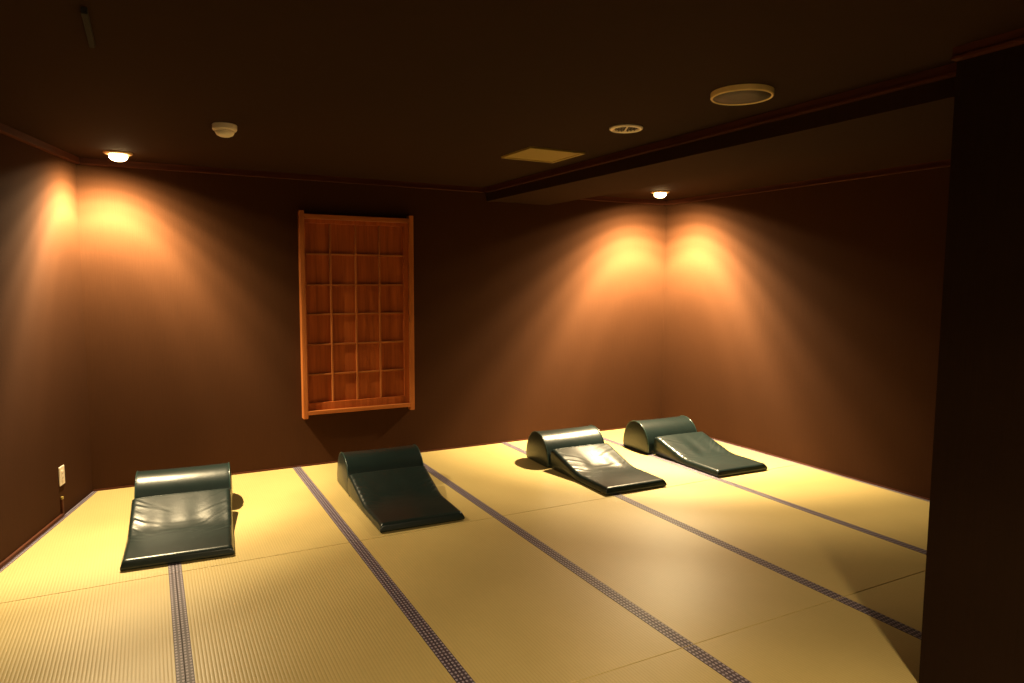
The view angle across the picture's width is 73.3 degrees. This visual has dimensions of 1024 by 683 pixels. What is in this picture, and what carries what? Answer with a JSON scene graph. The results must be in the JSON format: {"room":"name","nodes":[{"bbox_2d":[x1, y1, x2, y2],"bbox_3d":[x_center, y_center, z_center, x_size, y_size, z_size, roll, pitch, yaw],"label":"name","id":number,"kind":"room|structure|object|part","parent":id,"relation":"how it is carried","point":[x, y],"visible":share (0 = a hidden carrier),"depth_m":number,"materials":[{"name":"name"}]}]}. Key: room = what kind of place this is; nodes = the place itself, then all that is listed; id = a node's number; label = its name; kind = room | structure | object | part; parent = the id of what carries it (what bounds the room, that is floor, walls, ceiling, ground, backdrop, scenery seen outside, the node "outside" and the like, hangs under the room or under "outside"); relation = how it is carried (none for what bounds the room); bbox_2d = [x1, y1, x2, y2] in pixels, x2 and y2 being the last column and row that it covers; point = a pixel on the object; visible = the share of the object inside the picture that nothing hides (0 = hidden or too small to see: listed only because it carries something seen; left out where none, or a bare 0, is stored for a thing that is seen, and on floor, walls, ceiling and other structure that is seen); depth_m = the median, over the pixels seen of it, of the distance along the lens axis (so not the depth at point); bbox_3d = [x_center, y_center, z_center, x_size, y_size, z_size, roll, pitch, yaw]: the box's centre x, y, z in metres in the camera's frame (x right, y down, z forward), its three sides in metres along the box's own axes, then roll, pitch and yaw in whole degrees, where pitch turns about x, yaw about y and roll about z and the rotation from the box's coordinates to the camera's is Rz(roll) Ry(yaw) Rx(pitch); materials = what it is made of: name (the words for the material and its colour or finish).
{"room":"relaxation room","nodes":[
{"label":"relaxation room","id":0,"kind":"room"},
{"bbox_2d":[0,133,92,562],"bbox_3d":[-2.228,0.235,1.095,0.121,2.550,7.859,-1,5,-13],"label":"wall","id":1,"kind":"structure","parent":0,"point":[44,413],"depth_m":4.20,"materials":[{"name":"brown paint"}]},
{"bbox_2d":[0,513,64,568],"bbox_3d":[-2.107,1.457,0.955,0.020,0.022,7.314,-1,5,-13],"label":"baseboard","id":2,"kind":"structure","parent":1,"relation":"attached to","point":[14,554],"depth_m":4.03,"materials":[{"name":"red wood"}]},
{"bbox_2d":[0,123,81,164],"bbox_3d":[-2.146,-0.914,1.009,0.038,0.045,7.859,-1,5,-13],"label":"trim","id":3,"kind":"structure","parent":1,"relation":"attached to","point":[6,130],"depth_m":4.17,"materials":[{"name":"red wood"}]},
{"bbox_2d":[58,465,64,485],"bbox_3d":[-2.939,0.875,4.495,0.011,0.124,0.080,-1,5,-13],"label":"wall outlet","id":4,"kind":"object","parent":1,"relation":"attached to","point":[61,471],"visible":1,"depth_m":4.48,"materials":[{"name":"beige plastic"}]},
{"bbox_2d":[61,496,63,513],"bbox_3d":[-2.934,1.066,4.493,0.014,0.112,0.024,-1,5,-13],"label":"cord cover","id":5,"kind":"object","parent":1,"relation":"attached to","point":[62,497],"visible":1,"depth_m":4.49,"materials":[{"name":"brown plastic"}]},
{"bbox_2d":[76,164,665,490],"bbox_3d":[-0.743,-0.219,6.206,5.540,2.550,0.120,-2,6,-28],"label":"wall","id":6,"kind":"structure","parent":0,"point":[528,318],"depth_m":5.68,"materials":[{"name":"brown paint"}]},
{"bbox_2d":[78,157,486,192],"bbox_3d":[-1.633,-1.321,5.543,3.190,0.045,0.036,-2,6,-28],"label":"trim","id":7,"kind":"structure","parent":6,"relation":"attached to","point":[84,161],"depth_m":5.39,"materials":[{"name":"red wood"}]},
{"bbox_2d":[297,210,414,418],"bbox_3d":[-1.293,-0.225,5.809,0.958,1.692,0.066,-2,6,-28],"label":"lattice panel","id":8,"kind":"object","parent":6,"relation":"attached to","point":[356,273],"visible":1,"depth_m":5.81,"materials":[{"name":"orange wood"}]},
{"bbox_3d":[-1.290,-1.024,5.739,0.878,0.038,0.060,-2,6,-28],"label":"rail","id":9,"kind":"part","parent":8,"relation":"part of","materials":[{"name":"orange wood"}]},
{"bbox_3d":[-1.297,0.572,5.880,0.878,0.032,0.066,-2,6,-28],"label":"rail","id":10,"kind":"part","parent":8,"relation":"part of","materials":[{"name":"orange wood"}]},
{"bbox_2d":[93,427,625,490],"bbox_3d":[-0.717,0.990,6.260,5.294,0.012,0.008,-2,6,-28],"label":"baseboard","id":11,"kind":"structure","parent":6,"relation":"attached to","point":[621,427],"depth_m":5.78,"materials":[{"name":"red wood"}]},
{"bbox_2d":[580,196,665,204],"bbox_3d":[0.998,-1.432,6.927,1.460,0.045,0.036,-2,6,-28],"label":"trim","id":12,"kind":"structure","parent":6,"relation":"attached to","point":[597,198],"depth_m":7.01,"materials":[{"name":"red wood"}]},
{"bbox_2d":[0,0,1023,200],"bbox_3d":[0.101,-1.081,2.189,7.720,0.100,7.840,-2,6,-28],"label":"ceiling","id":13,"kind":"structure","parent":0,"point":[420,91],"depth_m":2.77,"materials":[{"name":"brown paper"}]},
{"bbox_2d":[81,7,94,47],"bbox_3d":[-1.404,-1.037,2.282,0.018,0.022,0.360,-2,6,-28],"label":"rail","id":14,"kind":"object","parent":13,"relation":"attached to","point":[84,11],"visible":1,"depth_m":2.24,"materials":[{"name":"brown metal"}]},
{"bbox_2d":[103,150,132,161],"bbox_3d":[-2.639,-1.236,4.613,0.176,0.058,0.176,-2,6,-28],"label":"recessed light","id":15,"kind":"object","parent":13,"relation":"in","point":[119,156],"visible":1,"depth_m":4.57,"materials":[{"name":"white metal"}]},
{"bbox_3d":[-2.639,-1.236,4.613,0.114,0.058,0.114,-2,6,-28],"label":"lamp glass","id":16,"kind":"part","parent":15,"relation":"part of","materials":[{"name":"white glass"}]},
{"bbox_2d":[212,122,236,137],"bbox_3d":[-1.566,-1.148,3.753,0.128,0.066,0.128,-2,6,-28],"label":"ceiling sensor","id":17,"kind":"object","parent":13,"relation":"attached to","point":[222,129],"visible":1,"depth_m":3.71,"materials":[{"name":"beige plastic"}]},
{"bbox_2d":[501,146,584,162],"bbox_3d":[0.203,-1.242,4.588,0.410,0.012,0.410,-2,6,-28],"label":"access panel","id":18,"kind":"object","parent":13,"relation":"attached to","point":[537,154],"visible":1,"depth_m":4.55,"materials":[{"name":"beige paint"}]},
{"bbox_3d":[0.203,-1.244,4.588,0.360,0.008,0.360,-2,6,-28],"label":"panel","id":19,"kind":"part","parent":18,"relation":"part of","materials":[{"name":"beige paint"}]},
{"bbox_2d":[609,124,642,132],"bbox_3d":[0.626,-1.166,3.775,0.182,0.012,0.182,0,5,1],"label":"ceiling vent","id":20,"kind":"object","parent":13,"relation":"in","point":[623,128],"visible":1,"depth_m":3.76,"materials":[{"name":"beige plastic"}]},
{"bbox_2d":[651,191,669,197],"bbox_3d":[1.399,-1.385,6.500,0.176,0.058,0.176,-2,6,-28],"label":"recessed light","id":21,"kind":"object","parent":13,"relation":"in","point":[659,194],"visible":1,"depth_m":6.45,"materials":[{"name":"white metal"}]},
{"bbox_3d":[1.399,-1.385,6.500,0.114,0.058,0.114,-2,6,-28],"label":"lamp glass","id":22,"kind":"part","parent":21,"relation":"part of","materials":[{"name":"white glass"}]},
{"bbox_2d":[487,77,955,204],"bbox_3d":[1.050,-1.182,4.580,0.650,0.120,4.258,-2,6,-28],"label":"ceiling beam","id":23,"kind":"structure","parent":13,"relation":"attached to","point":[926,110],"depth_m":3.66,"materials":[{"name":"brown paint"}]},
{"bbox_2d":[485,62,956,192],"bbox_3d":[0.747,-1.207,4.418,0.036,0.045,4.258,-2,6,-28],"label":"ceiling beam","id":24,"kind":"structure","parent":23,"relation":"attached to","point":[946,71],"depth_m":3.42,"materials":[{"name":"red wood"}]},
{"bbox_2d":[710,84,773,104],"bbox_3d":[1.018,-1.092,3.050,0.268,0.025,0.268,-2,6,-28],"label":"ceiling speaker","id":25,"kind":"object","parent":13,"relation":"attached to","point":[740,94],"visible":1,"depth_m":3.01},
{"bbox_2d":[713,90,770,103],"bbox_3d":[1.018,-1.093,3.050,0.248,0.023,0.248,-2,6,-28],"label":"grille","id":26,"kind":"object","parent":25,"relation":"attached to","point":[719,96],"depth_m":3.04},
{"bbox_2d":[661,166,949,498],"bbox_3d":[2.680,-0.140,5.530,0.120,2.550,4.278,-2,6,-28],"label":"wall","id":27,"kind":"structure","parent":0,"point":[801,324],"depth_m":5.70,"materials":[{"name":"brown paint"}]},
{"bbox_2d":[665,159,950,205],"bbox_3d":[2.613,-1.285,5.399,0.036,0.045,4.258,-2,6,-28],"label":"trim","id":28,"kind":"structure","parent":27,"relation":"attached to","point":[942,163],"depth_m":5.56,"materials":[{"name":"red wood"}]},
{"bbox_2d":[710,437,929,500],"bbox_3d":[2.614,1.066,5.614,0.008,0.012,4.250,-2,6,-28],"label":"baseboard","id":29,"kind":"structure","parent":27,"relation":"attached to","point":[710,437],"depth_m":5.64,"materials":[{"name":"red wood"}]},
{"bbox_2d":[919,44,1023,682],"bbox_3d":[3.435,0.214,1.659,2.412,2.550,3.342,-2,6,-28],"label":"wall","id":30,"kind":"structure","parent":0,"point":[973,618],"depth_m":2.43,"materials":[{"name":"brown paint"}]},
{"bbox_2d":[951,27,1023,61],"bbox_3d":[2.359,-0.888,0.986,0.036,0.045,3.342,-2,6,-28],"label":"trim","id":31,"kind":"structure","parent":30,"relation":"attached to","point":[1012,38],"depth_m":2.35,"materials":[{"name":"red wood"}]},
{"bbox_3d":[0.088,1.428,2.416,7.720,0.160,7.840,-2,6,-28],"label":"floor","id":32,"kind":"structure","parent":0,"visible":0},
{"bbox_2d":[0,487,174,603],"bbox_3d":[-2.634,1.196,4.228,0.961,0.057,1.812,-2,6,-28],"label":"mat","id":33,"kind":"object","parent":32,"relation":"on","point":[85,548],"visible":0.63,"depth_m":3.87,"materials":[{"name":"wicker"}]},
{"bbox_2d":[0,573,185,682],"bbox_3d":[-1.785,1.345,2.632,0.954,0.057,1.805,-2,6,-28],"label":"mat","id":34,"kind":"object","parent":32,"relation":"on","point":[129,631],"visible":1,"depth_m":3.00,"materials":[{"name":"wicker"}]},
{"bbox_2d":[174,467,354,574],"bbox_3d":[-1.784,1.161,4.675,0.959,0.057,1.812,-2,6,-28],"label":"mat","id":35,"kind":"object","parent":32,"relation":"on","point":[275,512],"visible":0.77,"depth_m":4.46,"materials":[{"name":"wicker"}]},
{"bbox_2d":[120,462,233,570],"bbox_3d":[-2.065,1.027,4.315,0.600,0.268,1.232,-2,6,-24],"label":"lounger","id":36,"kind":"object","parent":35,"relation":"on","point":[184,514],"visible":1,"depth_m":4.24,"materials":[{"name":"black leather"}]},
{"bbox_2d":[176,542,465,682],"bbox_3d":[-0.938,1.309,3.078,0.959,0.057,1.805,-2,6,-28],"label":"mat","id":37,"kind":"object","parent":32,"relation":"on","point":[324,614],"visible":0.99,"depth_m":3.10,"materials":[{"name":"wicker"}]},
{"bbox_2d":[297,463,497,540],"bbox_3d":[-0.937,1.125,5.121,0.954,0.057,1.812,-2,6,-28],"label":"mat","id":38,"kind":"object","parent":32,"relation":"on","point":[322,478],"visible":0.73,"depth_m":4.77,"materials":[{"name":"wicker"}]},
{"bbox_2d":[337,444,464,532],"bbox_3d":[-0.821,0.983,4.874,0.598,0.268,1.212,-2,6,-26],"label":"lounger","id":39,"kind":"object","parent":38,"relation":"on","point":[393,487],"visible":1,"depth_m":4.83,"materials":[{"name":"black leather"}]},
{"bbox_2d":[421,443,617,516],"bbox_3d":[-0.084,1.089,5.569,0.973,0.057,1.812,-2,6,-28],"label":"mat","id":40,"kind":"object","parent":32,"relation":"on","point":[500,477],"visible":0.7,"depth_m":5.38,"materials":[{"name":"wicker"}]},
{"bbox_2d":[355,517,686,682],"bbox_3d":[-0.091,1.274,3.523,0.954,0.057,1.805,-2,6,-28],"label":"mat","id":41,"kind":"object","parent":32,"relation":"on","point":[500,606],"visible":0.98,"depth_m":3.28,"materials":[{"name":"wicker"}]},
{"bbox_2d":[505,438,715,495],"bbox_3d":[0.770,1.053,6.019,0.955,0.057,1.812,-2,6,-28],"label":"mat","id":42,"kind":"object","parent":32,"relation":"on","point":[673,474],"visible":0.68,"depth_m":5.75,"materials":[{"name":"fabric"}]},
{"bbox_2d":[526,425,666,494],"bbox_3d":[0.649,0.923,5.621,0.599,0.268,1.212,-2,6,-26],"label":"lounger","id":43,"kind":"object","parent":42,"relation":"on","point":[581,454],"visible":1,"depth_m":5.61,"materials":[{"name":"black leather"}]},
{"bbox_2d":[575,646,741,682],"bbox_3d":[0.758,1.423,1.921,0.954,0.057,1.823,-2,6,-28],"label":"mat","id":44,"kind":"object","parent":32,"relation":"on","point":[684,665],"visible":1,"depth_m":2.75,"materials":[{"name":"wicker"}]},
{"bbox_2d":[499,496,837,645],"bbox_3d":[0.762,1.238,3.972,0.973,0.057,1.805,-2,6,-28],"label":"mat","id":45,"kind":"object","parent":32,"relation":"on","point":[697,588],"visible":0.98,"depth_m":3.73,"materials":[{"name":"wicker"}]},
{"bbox_2d":[600,428,799,478],"bbox_3d":[1.620,1.017,6.466,0.966,0.057,1.812,-2,6,-28],"label":"mat","id":46,"kind":"object","parent":32,"relation":"on","point":[772,462],"visible":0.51,"depth_m":6.16,"materials":[{"name":"wicker"}]},
{"bbox_2d":[623,415,767,476],"bbox_3d":[1.580,0.887,6.083,0.617,0.268,1.212,-2,6,-26],"label":"lounger","id":47,"kind":"object","parent":46,"relation":"on","point":[677,439],"visible":1,"depth_m":6.10,"materials":[{"name":"black leather"}]},
{"bbox_2d":[619,479,925,597],"bbox_3d":[1.616,1.202,4.421,0.955,0.057,1.805,-2,6,-28],"label":"mat","id":48,"kind":"object","parent":32,"relation":"on","point":[839,559],"visible":0.8,"depth_m":4.20,"materials":[{"name":"wicker"}]},
{"bbox_2d":[689,598,920,682],"bbox_3d":[1.330,1.337,2.900,0.973,0.057,0.619,-2,6,-28],"label":"mat","id":49,"kind":"object","parent":32,"relation":"on","point":[838,640],"visible":0.73,"depth_m":2.92,"materials":[{"name":"wicker"}]},
{"bbox_2d":[717,464,929,552],"bbox_3d":[2.467,1.166,4.869,0.966,0.057,1.805,-2,6,-28],"label":"mat","id":50,"kind":"object","parent":32,"relation":"on","point":[896,516],"visible":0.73,"depth_m":4.92,"materials":[{"name":"wicker"}]},
{"bbox_2d":[841,571,924,635],"bbox_3d":[2.184,1.302,3.349,0.955,0.057,0.619,-2,6,-28],"label":"mat","id":51,"kind":"object","parent":32,"relation":"on","point":[899,602],"visible":0.34,"depth_m":3.37,"materials":[{"name":"wicker"}]}
]}

